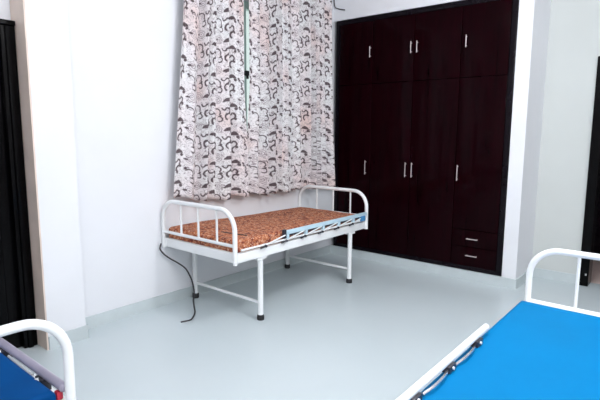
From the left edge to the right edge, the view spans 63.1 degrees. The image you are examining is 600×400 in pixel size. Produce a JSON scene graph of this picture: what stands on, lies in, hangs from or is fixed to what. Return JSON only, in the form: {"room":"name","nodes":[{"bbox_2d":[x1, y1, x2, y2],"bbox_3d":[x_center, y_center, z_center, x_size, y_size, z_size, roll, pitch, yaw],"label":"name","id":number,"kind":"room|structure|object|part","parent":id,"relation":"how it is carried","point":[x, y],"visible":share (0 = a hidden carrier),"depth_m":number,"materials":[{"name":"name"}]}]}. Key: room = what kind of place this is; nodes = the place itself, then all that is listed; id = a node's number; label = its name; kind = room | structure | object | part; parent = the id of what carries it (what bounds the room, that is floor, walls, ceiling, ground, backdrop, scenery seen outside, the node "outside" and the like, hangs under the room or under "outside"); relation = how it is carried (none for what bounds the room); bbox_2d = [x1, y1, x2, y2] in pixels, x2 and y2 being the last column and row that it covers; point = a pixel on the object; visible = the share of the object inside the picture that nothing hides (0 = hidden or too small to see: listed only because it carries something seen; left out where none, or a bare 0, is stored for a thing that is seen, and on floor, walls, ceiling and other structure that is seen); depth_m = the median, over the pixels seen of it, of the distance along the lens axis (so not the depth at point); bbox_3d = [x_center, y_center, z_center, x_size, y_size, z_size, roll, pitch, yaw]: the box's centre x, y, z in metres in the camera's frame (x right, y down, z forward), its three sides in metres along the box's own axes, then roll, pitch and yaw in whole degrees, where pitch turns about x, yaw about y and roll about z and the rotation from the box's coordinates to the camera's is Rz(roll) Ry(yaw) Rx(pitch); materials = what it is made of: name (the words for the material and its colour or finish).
{"room":"hospital room","nodes":[
{"label":"hospital room","id":0,"kind":"room"},
{"bbox_2d":[0,0,336,342],"bbox_3d":[-1.491,-0.602,3.507,0.390,3.080,7.090,7,10,39],"label":"wall","id":1,"kind":"structure","parent":0,"point":[105,74],"depth_m":3.59,"materials":[{"name":"paint"}]},
{"bbox_2d":[0,19,37,347],"bbox_3d":[-2.091,-0.013,2.797,0.089,2.104,0.978,7,10,39],"label":"door","id":2,"kind":"structure","parent":1,"relation":"in","point":[17,302],"depth_m":3.12,"materials":[{"name":"black wood"}]},
{"bbox_2d":[9,0,48,350],"bbox_3d":[-1.730,-0.537,3.073,0.197,3.070,0.010,7,10,39],"label":"trim","id":3,"kind":"structure","parent":1,"relation":"attached to","point":[17,7],"depth_m":3.09,"materials":[{"name":"paint"}]},
{"bbox_2d":[49,245,329,349],"bbox_3d":[-0.642,0.766,4.542,0.151,0.093,3.343,7,10,39],"label":"baseboard","id":4,"kind":"structure","parent":1,"relation":"attached to","point":[80,333],"depth_m":4.07,"materials":[{"name":"tile"}]},
{"bbox_2d":[244,1,249,124],"bbox_3d":[-0.443,-1.045,4.688,0.109,1.600,1.580,7,10,39],"label":"window","id":5,"kind":"structure","parent":1,"relation":"in","point":[246,4],"depth_m":4.58,"materials":[{"name":"green glass"}]},
{"bbox_3d":[-0.266,-1.079,4.938,0.008,1.480,0.845,7,10,39],"label":"pane","id":6,"kind":"part","parent":5,"relation":"part of","materials":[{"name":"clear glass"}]},
{"bbox_3d":[-0.333,-2.156,4.517,0.118,0.080,2.130,7,10,39],"label":"curtain rod","id":7,"kind":"object","parent":1,"relation":"attached to","visible":0},
{"bbox_2d":[173,0,248,200],"bbox_3d":[-0.756,-1.026,4.100,0.120,2.097,0.816,7,10,39],"label":"curtain","id":8,"kind":"object","parent":7,"relation":"hanging from","point":[212,162],"visible":1,"depth_m":4.13,"materials":[{"name":"fabric"}]},
{"bbox_2d":[247,0,334,195],"bbox_3d":[-0.064,-1.125,4.932,0.153,2.124,1.350,7,10,39],"label":"curtain","id":9,"kind":"object","parent":7,"relation":"hanging from","point":[290,127],"visible":0.99,"depth_m":4.88,"materials":[{"name":"fabric"}]},
{"bbox_2d":[13,253,599,399],"bbox_3d":[0.787,1.097,2.928,5.050,0.100,8.750,7,10,39],"label":"floor","id":10,"kind":"structure","parent":0,"point":[320,336],"depth_m":3.46,"materials":[{"name":"grey tile"}]},
{"bbox_2d":[0,319,75,399],"bbox_3d":[-1.754,0.749,1.970,1.774,0.829,0.879,7,10,39],"label":"hospital bed","id":11,"kind":"object","parent":10,"relation":"on","point":[46,377],"visible":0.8,"depth_m":1.71,"materials":[{"name":"metal"}]},
{"bbox_2d":[0,352,55,399],"bbox_3d":[-1.754,0.651,1.951,1.685,0.048,0.775,7,10,39],"label":"mattress","id":12,"kind":"object","parent":11,"relation":"on","point":[16,383],"visible":1,"depth_m":1.74,"materials":[{"name":"blue plastic"}]},
{"bbox_3d":[-1.466,0.585,2.240,1.655,0.033,0.033,7,10,39],"label":"rail","id":13,"kind":"part","parent":11,"relation":"part of","materials":[{"name":"grey metal"}]},
{"bbox_3d":[-1.754,0.710,1.965,1.740,0.072,0.849,7,10,39],"label":"frame","id":14,"kind":"part","parent":11,"relation":"part of","materials":[{"name":"metal"}]},
{"bbox_2d":[161,185,367,320],"bbox_3d":[-0.226,0.379,4.399,0.895,0.902,1.774,7,10,39],"label":"hospital bed","id":15,"kind":"object","parent":10,"relation":"on","point":[265,249],"visible":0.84,"depth_m":3.93,"materials":[{"name":"metal"}]},
{"bbox_2d":[159,243,195,322],"bbox_3d":[-0.902,0.629,3.914,0.297,0.538,0.435,-6,10,-36],"label":"cable","id":16,"kind":"object","parent":15,"relation":"attached to","point":[162,252],"visible":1,"depth_m":4.04,"materials":[{"name":"rubber"}]},
{"bbox_3d":[-0.908,0.576,4.229,0.048,0.493,0.100,7,10,39],"label":"leg","id":17,"kind":"part","parent":15,"relation":"part of","materials":[{"name":"white metal"}]},
{"bbox_3d":[-0.784,0.292,3.714,0.845,0.025,0.025,7,10,39],"label":"rail","id":18,"kind":"part","parent":15,"relation":"part of","materials":[{"name":"white metal"}]},
{"bbox_3d":[-0.784,0.224,3.705,0.879,0.407,0.034,7,10,39],"label":"headboard","id":19,"kind":"part","parent":15,"relation":"part of","materials":[{"name":"white metal"}]},
{"bbox_3d":[-0.302,0.648,3.734,0.048,0.493,0.100,7,10,39],"label":"leg","id":20,"kind":"part","parent":15,"relation":"part of","materials":[{"name":"white metal"}]},
{"bbox_2d":[169,207,357,252],"bbox_3d":[-0.233,0.213,4.378,0.785,0.102,1.677,7,10,39],"label":"mattress","id":21,"kind":"object","parent":15,"relation":"on","point":[261,228],"visible":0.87,"depth_m":4.03,"materials":[{"name":"fabric"}]},
{"bbox_3d":[-0.231,0.291,4.392,0.849,0.072,1.740,7,10,39],"label":"frame","id":22,"kind":"part","parent":15,"relation":"part of","materials":[{"name":"white metal"}]},
{"bbox_3d":[-0.132,0.449,5.161,0.048,0.493,0.100,7,10,39],"label":"leg","id":23,"kind":"part","parent":15,"relation":"part of","materials":[{"name":"white metal"}]},
{"bbox_3d":[0.102,0.289,4.114,0.022,0.044,1.640,7,10,39],"label":"rail","id":24,"kind":"part","parent":15,"relation":"part of","materials":[{"name":"white metal"}]},
{"bbox_3d":[0.323,0.054,5.037,0.879,0.384,0.034,7,10,39],"label":"footboard","id":25,"kind":"part","parent":15,"relation":"part of","materials":[{"name":"white metal"}]},
{"bbox_3d":[0.474,0.522,4.667,0.048,0.493,0.100,7,10,39],"label":"leg","id":26,"kind":"part","parent":15,"relation":"part of","materials":[{"name":"white metal"}]},
{"bbox_2d":[395,248,599,399],"bbox_3d":[0.868,0.814,1.599,0.879,0.832,2.314,7,10,39],"label":"hospital bed","id":27,"kind":"object","parent":10,"relation":"on","point":[447,365],"visible":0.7,"depth_m":2.01,"materials":[{"name":"metal"}]},
{"bbox_3d":[0.361,0.620,1.579,0.029,0.029,1.405,7,10,39],"label":"rail","id":28,"kind":"part","parent":27,"relation":"part of","materials":[{"name":"white metal"}]},
{"bbox_2d":[421,301,599,399],"bbox_3d":[0.811,0.693,1.529,0.807,0.064,2.065,7,10,39],"label":"mattress","id":29,"kind":"object","parent":27,"relation":"on","point":[535,351],"visible":0.91,"depth_m":1.86,"materials":[{"name":"blue plastic"}]},
{"bbox_3d":[1.595,0.481,2.440,0.879,0.400,0.034,7,10,39],"label":"footboard","id":30,"kind":"part","parent":27,"relation":"part of","materials":[{"name":"white metal"}]},
{"bbox_3d":[1.594,0.597,2.457,0.845,0.025,0.025,7,10,39],"label":"rail","id":31,"kind":"part","parent":27,"relation":"part of","materials":[{"name":"white metal"}]},
{"bbox_3d":[0.869,0.754,1.591,0.849,0.072,2.280,7,10,39],"label":"frame","id":32,"kind":"part","parent":27,"relation":"part of","materials":[{"name":"white metal"}]},
{"bbox_2d":[333,0,550,278],"bbox_3d":[1.406,-0.832,5.254,2.118,3.080,0.685,7,10,39],"label":"wall","id":33,"kind":"structure","parent":0,"point":[534,15],"depth_m":4.49,"materials":[{"name":"paint"}]},
{"bbox_2d":[333,0,518,275],"bbox_3d":[1.310,-0.665,5.229,1.943,2.564,0.551,7,10,39],"label":"wardrobe","id":34,"kind":"object","parent":33,"relation":"attached to","point":[424,96],"visible":0.99,"depth_m":4.91,"materials":[{"name":"red laminate"}]},
{"bbox_3d":[0.617,-0.376,5.540,0.425,1.810,0.029,7,10,39],"label":"door","id":35,"kind":"part","parent":34,"relation":"part of","materials":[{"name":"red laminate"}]},
{"bbox_3d":[0.624,-1.601,5.368,0.425,0.651,0.029,7,10,39],"label":"loft door","id":36,"kind":"part","parent":34,"relation":"part of","materials":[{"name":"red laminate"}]},
{"bbox_3d":[0.968,-0.334,5.253,0.475,1.810,0.029,7,10,39],"label":"door","id":37,"kind":"part","parent":34,"relation":"part of","materials":[{"name":"red laminate"}]},
{"bbox_3d":[0.975,-1.559,5.081,0.475,0.651,0.029,7,10,39],"label":"loft door","id":38,"kind":"part","parent":34,"relation":"part of","materials":[{"name":"red laminate"}]},
{"bbox_3d":[1.340,-0.289,4.949,0.480,1.810,0.029,7,10,39],"label":"door","id":39,"kind":"part","parent":34,"relation":"part of","materials":[{"name":"red laminate"}]},
{"bbox_3d":[1.347,-1.514,4.777,0.480,0.651,0.029,7,10,39],"label":"loft door","id":40,"kind":"part","parent":34,"relation":"part of","materials":[{"name":"red laminate"}]},
{"bbox_3d":[1.694,0.557,4.771,0.437,0.187,0.029,7,10,39],"label":"drawer","id":41,"kind":"part","parent":34,"relation":"part of","materials":[{"name":"red laminate"}]},
{"bbox_3d":[1.695,0.379,4.745,0.437,0.163,0.029,7,10,39],"label":"drawer","id":42,"kind":"part","parent":34,"relation":"part of","materials":[{"name":"red laminate"}]},
{"bbox_3d":[1.699,-0.425,4.633,0.437,1.450,0.029,7,10,39],"label":"door","id":43,"kind":"part","parent":34,"relation":"part of","materials":[{"name":"red laminate"}]},
{"bbox_3d":[1.704,-1.471,4.486,0.437,0.651,0.029,7,10,39],"label":"loft door","id":44,"kind":"part","parent":34,"relation":"part of","materials":[{"name":"red laminate"}]},
{"bbox_2d":[330,245,575,288],"bbox_3d":[1.518,0.675,5.267,2.532,0.093,0.556,7,10,39],"label":"baseboard","id":45,"kind":"structure","parent":33,"relation":"attached to","point":[480,277],"depth_m":4.90,"materials":[{"name":"tile"}]},
{"bbox_2d":[532,0,599,273],"bbox_3d":[3.411,-0.640,3.967,2.632,3.080,0.140,7,10,39],"label":"wall","id":46,"kind":"structure","parent":0,"point":[573,52],"depth_m":4.62,"materials":[{"name":"paint"}]},
{"bbox_2d":[579,56,599,286],"bbox_3d":[3.086,-0.202,4.287,0.955,2.120,0.196,7,10,39],"label":"door","id":47,"kind":"structure","parent":46,"relation":"in","point":[593,179],"depth_m":4.52,"materials":[{"name":"black wood"}]},
{"bbox_3d":[3.522,-0.753,4.776,2.000,3.080,1.260,7,10,39],"label":"wall","id":48,"kind":"structure","parent":0,"visible":0},
{"bbox_2d":[594,190,599,253],"bbox_3d":[3.692,-0.329,5.285,1.100,2.100,0.047,7,10,39],"label":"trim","id":49,"kind":"structure","parent":48,"relation":"attached to","point":[597,234],"depth_m":5.59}
]}

